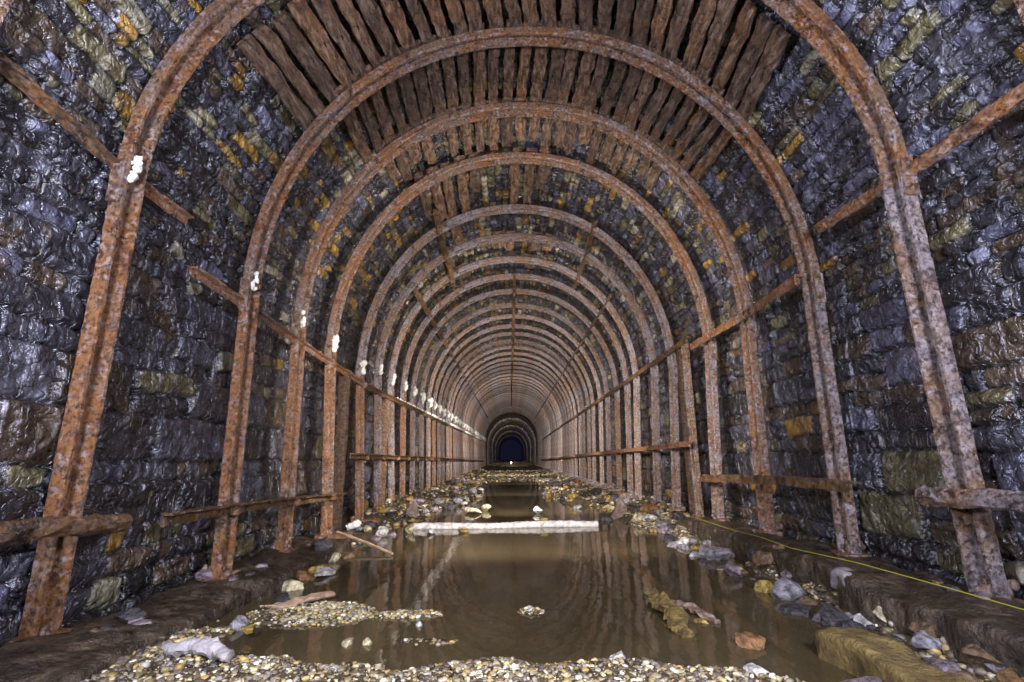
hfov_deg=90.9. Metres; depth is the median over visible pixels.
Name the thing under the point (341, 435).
timber post
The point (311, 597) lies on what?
plank
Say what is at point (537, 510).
loose stone
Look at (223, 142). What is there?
ceiling
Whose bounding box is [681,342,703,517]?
steel post
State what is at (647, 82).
board
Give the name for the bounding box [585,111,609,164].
board
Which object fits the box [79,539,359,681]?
gravel
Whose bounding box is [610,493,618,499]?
loose stone
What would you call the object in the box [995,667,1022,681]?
loose stone
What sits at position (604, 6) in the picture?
board
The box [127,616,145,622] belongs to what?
loose stone
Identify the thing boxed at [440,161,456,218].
board
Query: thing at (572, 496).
loose stone
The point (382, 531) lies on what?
loose stone
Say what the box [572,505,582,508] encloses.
loose stone
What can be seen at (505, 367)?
rib
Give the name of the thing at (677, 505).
rib
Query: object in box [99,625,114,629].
loose stone
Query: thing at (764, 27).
board
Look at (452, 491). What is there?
loose stone
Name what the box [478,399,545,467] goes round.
rib
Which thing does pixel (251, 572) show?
loose stone
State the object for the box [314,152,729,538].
rib
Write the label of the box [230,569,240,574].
loose stone
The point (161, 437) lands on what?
wall
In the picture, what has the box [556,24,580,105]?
board
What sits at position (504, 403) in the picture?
rib
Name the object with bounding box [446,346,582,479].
rib
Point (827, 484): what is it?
bar
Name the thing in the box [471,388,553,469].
rib
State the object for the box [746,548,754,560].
loose stone
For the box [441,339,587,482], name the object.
rib
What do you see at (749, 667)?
loose stone
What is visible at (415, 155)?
board
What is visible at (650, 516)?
loose stone
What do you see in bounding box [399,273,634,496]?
rib
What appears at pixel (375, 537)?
loose stone
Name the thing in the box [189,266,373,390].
bar
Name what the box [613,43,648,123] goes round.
board
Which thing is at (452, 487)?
loose stone
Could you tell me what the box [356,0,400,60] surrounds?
board
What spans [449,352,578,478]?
rib
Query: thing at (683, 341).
bar
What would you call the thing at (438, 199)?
board
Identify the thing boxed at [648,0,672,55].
board
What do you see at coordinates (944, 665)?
loose stone
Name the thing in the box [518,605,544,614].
gravel
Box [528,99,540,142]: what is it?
board
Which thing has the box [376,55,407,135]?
board
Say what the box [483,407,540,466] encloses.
rib
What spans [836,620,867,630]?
loose stone
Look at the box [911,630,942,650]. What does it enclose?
loose stone
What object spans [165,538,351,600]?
bank
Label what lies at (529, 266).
board
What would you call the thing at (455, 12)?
board
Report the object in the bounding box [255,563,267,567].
loose stone
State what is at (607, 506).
loose stone
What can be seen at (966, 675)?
loose stone
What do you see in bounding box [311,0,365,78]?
board
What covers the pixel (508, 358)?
rib
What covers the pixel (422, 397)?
rib
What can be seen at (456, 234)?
board
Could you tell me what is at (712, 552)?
loose stone
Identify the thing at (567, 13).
board
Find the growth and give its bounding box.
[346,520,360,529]
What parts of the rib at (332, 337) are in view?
joint plate, leg, foot plate, joint plate, leg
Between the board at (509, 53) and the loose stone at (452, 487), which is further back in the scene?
the loose stone at (452, 487)
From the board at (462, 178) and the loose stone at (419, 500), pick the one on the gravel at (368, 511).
the loose stone at (419, 500)
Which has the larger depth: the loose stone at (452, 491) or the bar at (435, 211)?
the loose stone at (452, 491)
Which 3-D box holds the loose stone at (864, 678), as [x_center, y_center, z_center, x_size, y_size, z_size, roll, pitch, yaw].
[1.318,1.341,1.921,0.292,0.093,0.124,5,-14,-24]
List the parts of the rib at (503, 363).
leg, leg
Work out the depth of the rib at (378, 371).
8.86 m
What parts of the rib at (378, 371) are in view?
joint plate, leg, leg, joint plate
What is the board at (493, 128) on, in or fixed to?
on the rib at (748, 330)
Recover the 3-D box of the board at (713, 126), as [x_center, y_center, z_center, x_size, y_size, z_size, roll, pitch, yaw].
[1.982,-2.086,5.236,0.113,0.151,1.302,0,-13,-3]
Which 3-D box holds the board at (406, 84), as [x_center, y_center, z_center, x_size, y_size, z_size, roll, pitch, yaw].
[-1.094,-2.593,5.334,0.145,0.164,1.305,0,-13,-2]
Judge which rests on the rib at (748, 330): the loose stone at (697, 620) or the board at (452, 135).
the board at (452, 135)
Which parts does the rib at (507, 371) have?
leg, leg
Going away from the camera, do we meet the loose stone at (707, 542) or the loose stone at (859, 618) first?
the loose stone at (859, 618)
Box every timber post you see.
[332,369,351,531]
[381,399,389,505]
[676,347,695,517]
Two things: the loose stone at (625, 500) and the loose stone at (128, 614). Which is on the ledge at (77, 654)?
the loose stone at (128, 614)
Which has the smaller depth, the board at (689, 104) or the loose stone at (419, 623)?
the loose stone at (419, 623)
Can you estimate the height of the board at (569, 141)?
0.099 m
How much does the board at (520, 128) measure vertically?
0.078 m
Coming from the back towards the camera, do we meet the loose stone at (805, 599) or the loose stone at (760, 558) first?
the loose stone at (760, 558)
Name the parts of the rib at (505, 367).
leg, leg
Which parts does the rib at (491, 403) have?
leg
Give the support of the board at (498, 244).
on the rib at (378, 371)
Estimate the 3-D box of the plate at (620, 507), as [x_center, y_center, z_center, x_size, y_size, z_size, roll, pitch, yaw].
[1.665,2.584,7.833,0.322,0.345,0.115,-1,-13,0]
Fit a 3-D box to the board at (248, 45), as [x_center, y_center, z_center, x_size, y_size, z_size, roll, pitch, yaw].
[-1.896,-2.074,4.196,0.113,0.150,1.083,-2,-13,7]
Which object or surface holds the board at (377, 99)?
on the rib at (849, 544)
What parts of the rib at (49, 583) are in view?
foot plate, leg, joint plate, joint plate, leg, foot plate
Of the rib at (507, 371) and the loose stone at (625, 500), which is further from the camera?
the rib at (507, 371)
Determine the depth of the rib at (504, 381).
26.69 m
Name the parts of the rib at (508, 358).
leg, leg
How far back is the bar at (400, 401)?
11.71 m
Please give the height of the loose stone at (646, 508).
0.176 m
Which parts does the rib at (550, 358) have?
leg, leg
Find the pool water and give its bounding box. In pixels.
[196,480,922,681]
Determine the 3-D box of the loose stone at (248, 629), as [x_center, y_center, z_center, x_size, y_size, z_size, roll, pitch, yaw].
[-1.431,1.568,2.735,0.072,0.046,0.064,-1,-13,0]
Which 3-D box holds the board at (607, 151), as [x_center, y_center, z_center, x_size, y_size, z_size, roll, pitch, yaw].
[1.226,-2.479,6.260,0.166,0.131,0.895,-1,-13,0]
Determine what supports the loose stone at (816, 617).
on the loose stone
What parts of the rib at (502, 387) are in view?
leg, leg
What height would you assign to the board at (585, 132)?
0.102 m
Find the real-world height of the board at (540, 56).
0.131 m
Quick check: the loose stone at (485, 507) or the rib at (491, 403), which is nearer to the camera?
the loose stone at (485, 507)
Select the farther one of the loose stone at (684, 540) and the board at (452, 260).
the board at (452, 260)
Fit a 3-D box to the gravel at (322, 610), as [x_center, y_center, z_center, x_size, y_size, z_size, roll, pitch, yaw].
[-1.169,1.692,3.151,1.449,0.065,0.494,2,-13,-13]
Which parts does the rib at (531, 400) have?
leg, leg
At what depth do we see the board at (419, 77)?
5.34 m
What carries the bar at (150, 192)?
attached to the rib at (49, 583)
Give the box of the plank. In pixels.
[260,591,335,609]
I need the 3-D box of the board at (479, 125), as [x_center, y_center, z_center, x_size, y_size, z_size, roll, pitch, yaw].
[-0.412,-2.675,6.341,0.129,0.077,0.974,0,-13,-2]
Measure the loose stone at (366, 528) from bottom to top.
0.108 m
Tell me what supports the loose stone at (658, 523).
on the gravel at (932, 653)
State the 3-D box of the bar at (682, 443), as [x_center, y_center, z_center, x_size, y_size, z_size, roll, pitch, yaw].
[2.252,5.253,22.707,0.096,0.498,33.401,-1,-13,0]
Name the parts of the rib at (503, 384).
leg, leg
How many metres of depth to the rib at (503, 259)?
9.97 m
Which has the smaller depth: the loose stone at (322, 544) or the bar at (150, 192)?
the bar at (150, 192)
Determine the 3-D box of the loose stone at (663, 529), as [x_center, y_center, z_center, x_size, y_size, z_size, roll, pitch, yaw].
[1.909,2.369,6.295,0.158,0.132,0.146,-1,-13,0]
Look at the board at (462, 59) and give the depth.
5.44 m
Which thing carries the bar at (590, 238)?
attached to the rib at (378, 371)
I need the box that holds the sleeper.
[413,520,597,529]
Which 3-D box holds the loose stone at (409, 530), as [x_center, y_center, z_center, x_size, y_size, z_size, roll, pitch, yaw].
[-1.317,2.443,6.511,0.135,0.127,0.209,2,-13,-13]
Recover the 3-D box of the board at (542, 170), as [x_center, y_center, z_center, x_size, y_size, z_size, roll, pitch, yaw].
[0.453,-2.495,7.378,0.187,0.097,1.021,-1,-13,0]
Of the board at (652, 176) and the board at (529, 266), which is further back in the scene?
the board at (529, 266)
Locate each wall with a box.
[0,196,500,646]
[521,211,1023,598]
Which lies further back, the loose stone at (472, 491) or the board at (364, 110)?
the loose stone at (472, 491)
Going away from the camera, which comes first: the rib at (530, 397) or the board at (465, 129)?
the board at (465, 129)
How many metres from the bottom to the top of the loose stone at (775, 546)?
0.063 m
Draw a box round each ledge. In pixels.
[0,584,247,681]
[687,517,909,591]
[837,571,1023,677]
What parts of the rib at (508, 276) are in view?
joint plate, leg, foot plate, joint plate, leg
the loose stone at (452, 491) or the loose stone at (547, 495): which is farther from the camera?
the loose stone at (452, 491)
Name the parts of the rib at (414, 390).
leg, joint plate, foot plate, joint plate, leg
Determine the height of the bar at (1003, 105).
0.155 m
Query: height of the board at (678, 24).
0.214 m
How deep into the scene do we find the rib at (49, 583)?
2.96 m
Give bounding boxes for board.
[236,34,314,129]
[252,24,324,116]
[272,10,337,102]
[287,0,352,89]
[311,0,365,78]
[333,84,372,164]
[335,0,381,68]
[349,75,383,153]
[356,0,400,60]
[363,64,393,144]
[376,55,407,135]
[380,0,415,52]
[382,139,399,180]
[389,133,412,181]
[391,47,420,129]
[404,0,432,43]
[407,124,421,164]
[408,39,433,120]
[413,172,432,217]
[419,118,435,163]
[422,35,446,117]
[424,0,449,38]
[426,166,446,221]
[437,30,458,111]
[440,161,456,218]
[444,0,468,34]
[445,109,458,156]
[446,246,454,267]
[447,214,461,245]
[453,155,469,212]
[454,28,471,108]
[454,263,468,279]
[458,104,472,155]
[462,0,484,31]
[468,152,481,192]
[473,23,485,105]
[473,103,483,151]
[483,0,503,27]
[486,99,498,149]
[488,23,500,103]
[493,230,503,248]
[501,97,513,146]
[503,18,514,99]
[504,0,522,26]
[505,231,514,250]
[510,147,521,203]
[515,99,526,139]
[516,19,531,101]
[522,0,538,26]
[522,148,537,204]
[524,253,535,268]
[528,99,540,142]
[529,19,548,101]
[530,231,541,250]
[536,147,550,190]
[540,0,556,27]
[541,101,555,153]
[542,233,555,250]
[543,21,565,103]
[553,101,569,148]
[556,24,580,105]
[560,0,575,28]
[563,104,581,154]
[570,25,596,108]
[579,0,592,31]
[579,106,597,145]
[583,29,613,111]
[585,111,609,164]
[597,0,613,35]
[599,36,631,114]
[599,115,617,163]
[609,124,635,172]
[613,0,634,41]
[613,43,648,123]
[623,51,662,129]
[623,134,648,170]
[630,0,654,45]
[636,139,661,179]
[637,58,682,135]
[645,146,673,188]
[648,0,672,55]
[648,67,696,141]
[660,78,710,152]
[662,0,693,62]
[669,85,724,160]
[679,101,734,171]
[681,0,718,70]
[689,113,751,182]
[695,0,737,81]
[710,0,756,93]
[724,13,775,108]
[737,24,790,121]
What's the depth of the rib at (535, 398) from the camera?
30.79 m
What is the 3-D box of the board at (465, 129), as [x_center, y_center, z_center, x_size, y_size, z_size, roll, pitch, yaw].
[-0.581,-2.639,6.363,0.144,0.068,1.021,-1,-13,0]
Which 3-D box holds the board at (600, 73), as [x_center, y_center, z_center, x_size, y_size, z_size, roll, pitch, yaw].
[0.913,-2.800,5.391,0.150,0.159,1.304,0,-13,-3]
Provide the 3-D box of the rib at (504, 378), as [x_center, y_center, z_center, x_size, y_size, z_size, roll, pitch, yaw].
[0.037,4.246,25.500,4.916,4.929,0.227,0,-13,-1]
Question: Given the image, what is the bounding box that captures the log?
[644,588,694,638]
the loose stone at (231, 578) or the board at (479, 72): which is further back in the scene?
the board at (479, 72)
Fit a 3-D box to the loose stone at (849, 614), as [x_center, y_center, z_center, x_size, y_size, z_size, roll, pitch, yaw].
[2.002,1.656,3.002,0.127,0.071,0.128,-1,-13,0]
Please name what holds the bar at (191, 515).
attached to the rib at (849, 544)
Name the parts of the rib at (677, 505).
joint plate, leg, foot plate, joint plate, leg, foot plate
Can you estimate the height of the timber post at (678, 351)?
2.545 m
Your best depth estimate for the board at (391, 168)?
6.24 m
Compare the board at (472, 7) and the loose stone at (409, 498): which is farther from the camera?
the loose stone at (409, 498)
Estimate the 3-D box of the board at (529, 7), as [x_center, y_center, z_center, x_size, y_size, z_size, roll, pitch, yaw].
[0.120,-3.089,4.239,0.147,0.203,1.448,-2,-13,7]
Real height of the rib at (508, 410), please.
4.929 m
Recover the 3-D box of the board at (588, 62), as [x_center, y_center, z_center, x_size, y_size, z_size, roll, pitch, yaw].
[0.777,-2.837,5.412,0.168,0.140,1.303,0,-13,-2]
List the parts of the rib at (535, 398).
leg, leg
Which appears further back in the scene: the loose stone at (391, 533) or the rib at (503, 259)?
the rib at (503, 259)
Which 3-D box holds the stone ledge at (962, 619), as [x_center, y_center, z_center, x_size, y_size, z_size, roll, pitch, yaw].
[2.329,1.315,1.906,0.702,0.342,2.557,-1,-13,0]
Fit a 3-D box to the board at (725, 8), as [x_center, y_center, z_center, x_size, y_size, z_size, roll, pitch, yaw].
[1.692,-2.558,4.128,0.142,0.159,1.462,-2,-13,6]
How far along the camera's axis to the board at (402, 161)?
6.30 m
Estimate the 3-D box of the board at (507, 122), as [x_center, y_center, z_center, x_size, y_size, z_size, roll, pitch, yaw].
[-0.058,-2.730,6.348,0.168,0.089,0.958,-1,-13,0]
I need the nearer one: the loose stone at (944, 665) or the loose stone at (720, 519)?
the loose stone at (944, 665)
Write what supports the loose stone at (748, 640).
on the pool water
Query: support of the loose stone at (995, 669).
on the gravel at (932, 653)
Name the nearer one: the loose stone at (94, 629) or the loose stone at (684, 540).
the loose stone at (94, 629)
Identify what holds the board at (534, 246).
on the rib at (378, 371)
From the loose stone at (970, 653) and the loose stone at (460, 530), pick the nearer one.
the loose stone at (970, 653)
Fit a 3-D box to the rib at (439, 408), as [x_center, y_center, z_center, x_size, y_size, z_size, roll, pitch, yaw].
[0.055,2.095,16.103,4.916,4.929,0.227,0,-13,-1]
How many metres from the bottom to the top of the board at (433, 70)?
0.162 m
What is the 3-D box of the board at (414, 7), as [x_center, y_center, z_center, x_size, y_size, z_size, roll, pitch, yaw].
[-0.876,-2.923,4.203,0.134,0.223,1.450,-2,-13,7]
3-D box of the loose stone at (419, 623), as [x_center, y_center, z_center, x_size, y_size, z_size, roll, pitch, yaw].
[-0.539,1.648,2.924,0.045,0.048,0.053,-1,-13,0]
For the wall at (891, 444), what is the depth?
3.68 m
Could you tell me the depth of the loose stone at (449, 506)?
9.26 m
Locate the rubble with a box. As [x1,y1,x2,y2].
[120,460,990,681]
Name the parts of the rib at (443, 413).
leg, leg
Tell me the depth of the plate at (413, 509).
8.02 m
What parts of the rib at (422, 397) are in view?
joint plate, leg, foot plate, leg, joint plate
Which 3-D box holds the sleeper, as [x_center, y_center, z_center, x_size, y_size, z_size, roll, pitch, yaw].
[-0.077,2.529,6.900,2.538,0.126,0.144,0,-13,-3]
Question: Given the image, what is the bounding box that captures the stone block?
[814,627,968,681]
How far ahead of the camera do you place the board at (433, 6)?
4.53 m
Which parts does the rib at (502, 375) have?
leg, leg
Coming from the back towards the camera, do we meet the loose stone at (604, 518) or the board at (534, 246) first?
the board at (534, 246)
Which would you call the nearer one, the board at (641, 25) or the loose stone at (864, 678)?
the loose stone at (864, 678)
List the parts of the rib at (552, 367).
leg, leg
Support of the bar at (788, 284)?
attached to the rib at (748, 330)
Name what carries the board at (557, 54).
on the rib at (748, 330)
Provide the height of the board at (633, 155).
0.117 m
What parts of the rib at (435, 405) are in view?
leg, leg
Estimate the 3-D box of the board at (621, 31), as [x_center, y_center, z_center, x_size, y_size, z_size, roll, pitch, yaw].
[0.963,-2.944,4.210,0.158,0.206,1.453,-2,-13,7]
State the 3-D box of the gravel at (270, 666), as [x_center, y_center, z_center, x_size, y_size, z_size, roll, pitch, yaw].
[-0.133,1.444,2.208,3.282,0.108,1.079,-1,-13,0]
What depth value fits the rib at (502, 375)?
24.66 m
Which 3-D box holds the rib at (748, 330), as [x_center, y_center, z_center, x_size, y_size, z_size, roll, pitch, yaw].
[0.132,-0.373,5.423,4.967,4.999,0.205,-1,-13,0]
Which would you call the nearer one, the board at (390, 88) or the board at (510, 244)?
the board at (390, 88)
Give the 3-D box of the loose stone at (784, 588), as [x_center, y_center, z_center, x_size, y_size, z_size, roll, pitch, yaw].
[1.875,1.713,3.455,0.222,0.178,0.292,-3,-13,11]
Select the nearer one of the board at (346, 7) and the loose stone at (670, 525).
the board at (346, 7)
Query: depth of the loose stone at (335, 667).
2.18 m
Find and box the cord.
[694,517,1023,609]
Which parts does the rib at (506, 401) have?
leg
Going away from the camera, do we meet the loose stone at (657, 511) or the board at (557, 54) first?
the board at (557, 54)
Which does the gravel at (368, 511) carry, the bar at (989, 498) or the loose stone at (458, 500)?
the loose stone at (458, 500)
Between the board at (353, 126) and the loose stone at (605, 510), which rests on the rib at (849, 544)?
the board at (353, 126)
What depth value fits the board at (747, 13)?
4.11 m
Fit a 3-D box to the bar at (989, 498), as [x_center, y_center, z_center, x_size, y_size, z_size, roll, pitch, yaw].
[2.373,0.722,2.150,0.107,0.138,1.501,0,-13,-1]
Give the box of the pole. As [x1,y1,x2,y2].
[336,531,392,554]
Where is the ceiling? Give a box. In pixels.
[0,0,1023,451]
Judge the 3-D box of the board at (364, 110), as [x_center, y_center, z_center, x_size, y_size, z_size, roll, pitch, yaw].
[-1.500,-2.298,5.275,0.124,0.137,1.314,0,-13,-2]
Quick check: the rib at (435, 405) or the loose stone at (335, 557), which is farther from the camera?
the rib at (435, 405)
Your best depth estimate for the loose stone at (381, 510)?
7.70 m
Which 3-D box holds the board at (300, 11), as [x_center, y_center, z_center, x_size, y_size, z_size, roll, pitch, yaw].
[-1.569,-2.467,4.301,0.145,0.178,1.062,-2,-13,7]
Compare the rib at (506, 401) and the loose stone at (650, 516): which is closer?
the loose stone at (650, 516)
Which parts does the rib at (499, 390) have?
leg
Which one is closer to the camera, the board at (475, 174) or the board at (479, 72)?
the board at (479, 72)
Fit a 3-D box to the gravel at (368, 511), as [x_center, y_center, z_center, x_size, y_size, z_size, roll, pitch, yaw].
[0.081,4.119,14.246,4.910,0.276,15.116,-1,-13,0]
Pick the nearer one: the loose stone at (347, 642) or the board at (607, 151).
the loose stone at (347, 642)
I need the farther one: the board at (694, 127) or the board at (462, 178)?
the board at (462, 178)
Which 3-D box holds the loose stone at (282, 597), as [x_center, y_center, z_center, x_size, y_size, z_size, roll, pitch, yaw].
[-1.622,1.813,3.496,0.150,0.112,0.265,6,-15,-27]
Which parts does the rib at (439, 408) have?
leg, leg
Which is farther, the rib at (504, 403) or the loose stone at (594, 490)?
the rib at (504, 403)
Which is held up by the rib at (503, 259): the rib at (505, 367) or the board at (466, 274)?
the board at (466, 274)
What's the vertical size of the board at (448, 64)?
0.140 m
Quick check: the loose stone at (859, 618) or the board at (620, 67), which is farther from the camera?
the board at (620, 67)
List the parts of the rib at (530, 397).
leg, leg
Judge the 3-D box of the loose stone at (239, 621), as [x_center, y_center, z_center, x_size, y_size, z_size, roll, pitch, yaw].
[-1.586,1.630,2.912,0.111,0.079,0.138,-1,-13,0]
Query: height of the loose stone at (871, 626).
0.038 m
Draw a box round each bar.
[0,51,120,168]
[0,513,132,544]
[130,169,193,223]
[161,493,347,526]
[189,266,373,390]
[349,453,484,460]
[365,384,482,440]
[410,282,487,418]
[433,209,455,289]
[511,276,515,405]
[535,293,612,417]
[540,441,693,459]
[543,336,690,438]
[573,220,597,290]
[690,274,803,350]
[700,474,861,492]
[816,81,1023,232]
[915,486,1023,513]
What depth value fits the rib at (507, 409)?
43.37 m
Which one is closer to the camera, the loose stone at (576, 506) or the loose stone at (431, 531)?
the loose stone at (431, 531)
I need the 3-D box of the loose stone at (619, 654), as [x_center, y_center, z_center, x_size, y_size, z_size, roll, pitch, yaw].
[0.497,1.476,2.345,0.084,0.058,0.059,-1,-13,0]
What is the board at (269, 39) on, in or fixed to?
on the rib at (849, 544)
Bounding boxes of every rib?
[0,0,1023,26]
[1,0,1023,645]
[200,26,871,581]
[270,102,783,552]
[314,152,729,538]
[350,204,685,522]
[373,233,666,508]
[387,256,644,505]
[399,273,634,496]
[409,289,625,491]
[419,303,615,488]
[426,314,606,488]
[432,324,597,484]
[437,332,592,483]
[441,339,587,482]
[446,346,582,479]
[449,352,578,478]
[453,357,574,477]
[455,362,571,476]
[458,366,568,475]
[460,370,565,474]
[463,374,562,473]
[464,377,560,472]
[467,380,558,472]
[468,383,556,471]
[469,385,554,471]
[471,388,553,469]
[472,390,551,469]
[474,392,550,469]
[475,394,549,469]
[476,396,547,468]
[477,398,546,467]
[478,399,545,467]
[479,401,544,468]
[480,403,543,467]
[481,404,542,466]
[482,405,541,466]
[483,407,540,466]
[483,408,540,465]
[484,409,539,466]
[484,410,538,465]
[485,411,537,456]
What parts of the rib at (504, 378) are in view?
leg, leg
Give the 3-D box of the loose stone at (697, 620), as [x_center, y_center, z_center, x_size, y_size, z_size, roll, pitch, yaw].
[1.090,1.636,2.933,0.057,0.039,0.112,4,-14,-19]
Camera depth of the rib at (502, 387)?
28.80 m
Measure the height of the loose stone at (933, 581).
0.044 m
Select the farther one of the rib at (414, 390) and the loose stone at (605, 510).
the rib at (414, 390)
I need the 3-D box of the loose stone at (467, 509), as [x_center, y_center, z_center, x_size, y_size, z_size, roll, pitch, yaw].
[-0.703,2.925,8.664,0.195,0.125,0.418,12,-18,-43]
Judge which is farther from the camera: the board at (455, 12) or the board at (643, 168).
the board at (643, 168)
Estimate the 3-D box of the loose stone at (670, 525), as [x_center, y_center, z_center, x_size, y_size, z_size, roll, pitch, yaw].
[2.020,2.330,6.330,0.136,0.079,0.153,-5,-14,18]
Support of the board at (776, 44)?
on the rib at (849, 544)
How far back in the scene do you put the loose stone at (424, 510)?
8.64 m
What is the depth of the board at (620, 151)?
6.41 m
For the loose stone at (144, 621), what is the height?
0.045 m
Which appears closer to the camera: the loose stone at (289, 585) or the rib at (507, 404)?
the loose stone at (289, 585)
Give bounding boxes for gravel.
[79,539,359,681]
[84,628,804,681]
[196,600,442,633]
[346,474,689,527]
[456,468,569,482]
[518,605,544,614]
[631,517,1023,681]
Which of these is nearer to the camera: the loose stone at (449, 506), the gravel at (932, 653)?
the gravel at (932, 653)
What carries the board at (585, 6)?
on the rib at (49, 583)
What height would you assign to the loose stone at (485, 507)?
0.141 m
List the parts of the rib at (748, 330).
foot plate, leg, joint plate, joint plate, leg, foot plate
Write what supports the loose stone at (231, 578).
on the bank
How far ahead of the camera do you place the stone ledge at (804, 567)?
3.99 m
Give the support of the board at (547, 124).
on the rib at (748, 330)
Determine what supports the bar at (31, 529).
attached to the rib at (49, 583)
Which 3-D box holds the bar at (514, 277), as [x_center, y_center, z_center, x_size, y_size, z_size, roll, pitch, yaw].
[-0.004,1.875,25.525,0.124,0.112,29.400,-1,-13,0]
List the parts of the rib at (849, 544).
foot plate, leg, joint plate, joint plate, leg, foot plate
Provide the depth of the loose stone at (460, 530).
6.44 m
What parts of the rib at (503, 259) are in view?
joint plate, leg, foot plate, leg, joint plate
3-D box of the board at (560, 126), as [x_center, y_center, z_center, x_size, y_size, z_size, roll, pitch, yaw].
[0.612,-2.696,6.311,0.157,0.080,0.905,-1,-13,0]
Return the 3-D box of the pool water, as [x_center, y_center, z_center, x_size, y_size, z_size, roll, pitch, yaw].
[0.093,3.670,11.778,5.200,0.001,21.400,-1,-13,0]
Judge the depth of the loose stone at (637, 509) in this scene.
7.61 m
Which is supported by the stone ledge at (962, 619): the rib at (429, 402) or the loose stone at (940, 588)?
the loose stone at (940, 588)
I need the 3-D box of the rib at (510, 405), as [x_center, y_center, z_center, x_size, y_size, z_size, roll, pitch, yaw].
[0.003,7.584,40.081,4.915,4.930,0.203,-1,-13,0]
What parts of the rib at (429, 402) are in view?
leg, foot plate, leg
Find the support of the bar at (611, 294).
attached to the rib at (552, 367)
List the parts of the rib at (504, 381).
leg, leg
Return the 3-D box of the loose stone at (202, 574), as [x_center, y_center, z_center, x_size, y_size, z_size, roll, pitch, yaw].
[-2.264,1.728,3.721,0.150,0.079,0.109,-1,-13,0]
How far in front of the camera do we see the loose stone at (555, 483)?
15.30 m
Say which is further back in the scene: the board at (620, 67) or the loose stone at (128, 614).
the board at (620, 67)
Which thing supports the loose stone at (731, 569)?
on the pool water
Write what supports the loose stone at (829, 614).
in the pool water
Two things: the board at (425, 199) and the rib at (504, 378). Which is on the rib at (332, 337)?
the board at (425, 199)
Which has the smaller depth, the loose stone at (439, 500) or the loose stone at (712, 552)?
the loose stone at (712, 552)
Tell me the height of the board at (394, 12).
0.213 m
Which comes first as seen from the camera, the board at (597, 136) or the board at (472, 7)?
the board at (472, 7)
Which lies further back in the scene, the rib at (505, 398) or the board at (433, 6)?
the rib at (505, 398)
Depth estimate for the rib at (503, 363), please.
21.51 m
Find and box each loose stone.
[88,627,102,631]
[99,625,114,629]
[114,607,147,621]
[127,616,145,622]
[132,619,152,624]
[194,569,213,580]
[228,576,238,580]
[228,615,247,630]
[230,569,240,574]
[241,624,253,634]
[245,571,256,575]
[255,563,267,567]
[272,592,289,601]
[282,579,303,590]
[296,570,312,579]
[307,564,328,573]
[312,537,332,550]
[314,566,335,576]
[326,665,338,671]
[330,552,340,562]
[340,552,354,558]
[341,637,353,647]
[360,520,376,529]
[362,637,372,645]
[363,525,371,532]
[370,535,380,539]
[371,663,384,667]
[375,508,388,513]
[375,526,388,536]
[386,507,396,511]
[386,511,396,517]
[387,532,395,535]
[402,496,412,502]
[405,525,414,533]
[415,621,422,626]
[416,498,424,503]
[422,508,429,513]
[427,528,435,533]
[429,506,438,510]
[433,498,443,503]
[441,503,455,509]
[449,489,458,493]
[450,486,458,490]
[453,497,462,504]
[458,529,469,532]
[464,507,481,513]
[469,488,476,494]
[481,504,490,510]
[533,506,542,513]
[539,517,548,520]
[545,492,552,497]
[552,481,561,485]
[568,493,576,499]
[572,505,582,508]
[591,488,601,493]
[596,499,603,503]
[599,516,613,520]
[602,508,611,512]
[603,505,614,512]
[609,650,625,659]
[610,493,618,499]
[624,498,631,503]
[631,512,643,522]
[632,507,640,512]
[640,504,658,513]
[642,514,655,520]
[654,508,663,513]
[655,521,667,527]
[658,525,669,533]
[663,533,678,542]
[667,523,676,528]
[667,541,681,546]
[675,513,684,518]
[677,536,689,544]
[679,544,691,549]
[689,551,698,556]
[693,618,708,623]
[698,545,734,559]
[699,540,710,545]
[717,518,726,521]
[722,563,742,577]
[734,631,765,649]
[743,663,769,675]
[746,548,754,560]
[751,550,773,567]
[753,580,772,593]
[771,576,805,600]
[772,544,784,548]
[779,602,810,616]
[780,569,791,578]
[795,596,817,604]
[812,612,819,621]
[819,602,850,626]
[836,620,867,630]
[841,676,881,681]
[846,612,852,618]
[853,613,873,626]
[866,624,875,629]
[872,605,886,622]
[909,622,938,637]
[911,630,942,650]
[922,657,961,671]
[931,580,943,584]
[937,584,961,591]
[945,670,979,681]
[959,644,999,663]
[974,590,992,599]
[984,663,1004,673]
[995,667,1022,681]

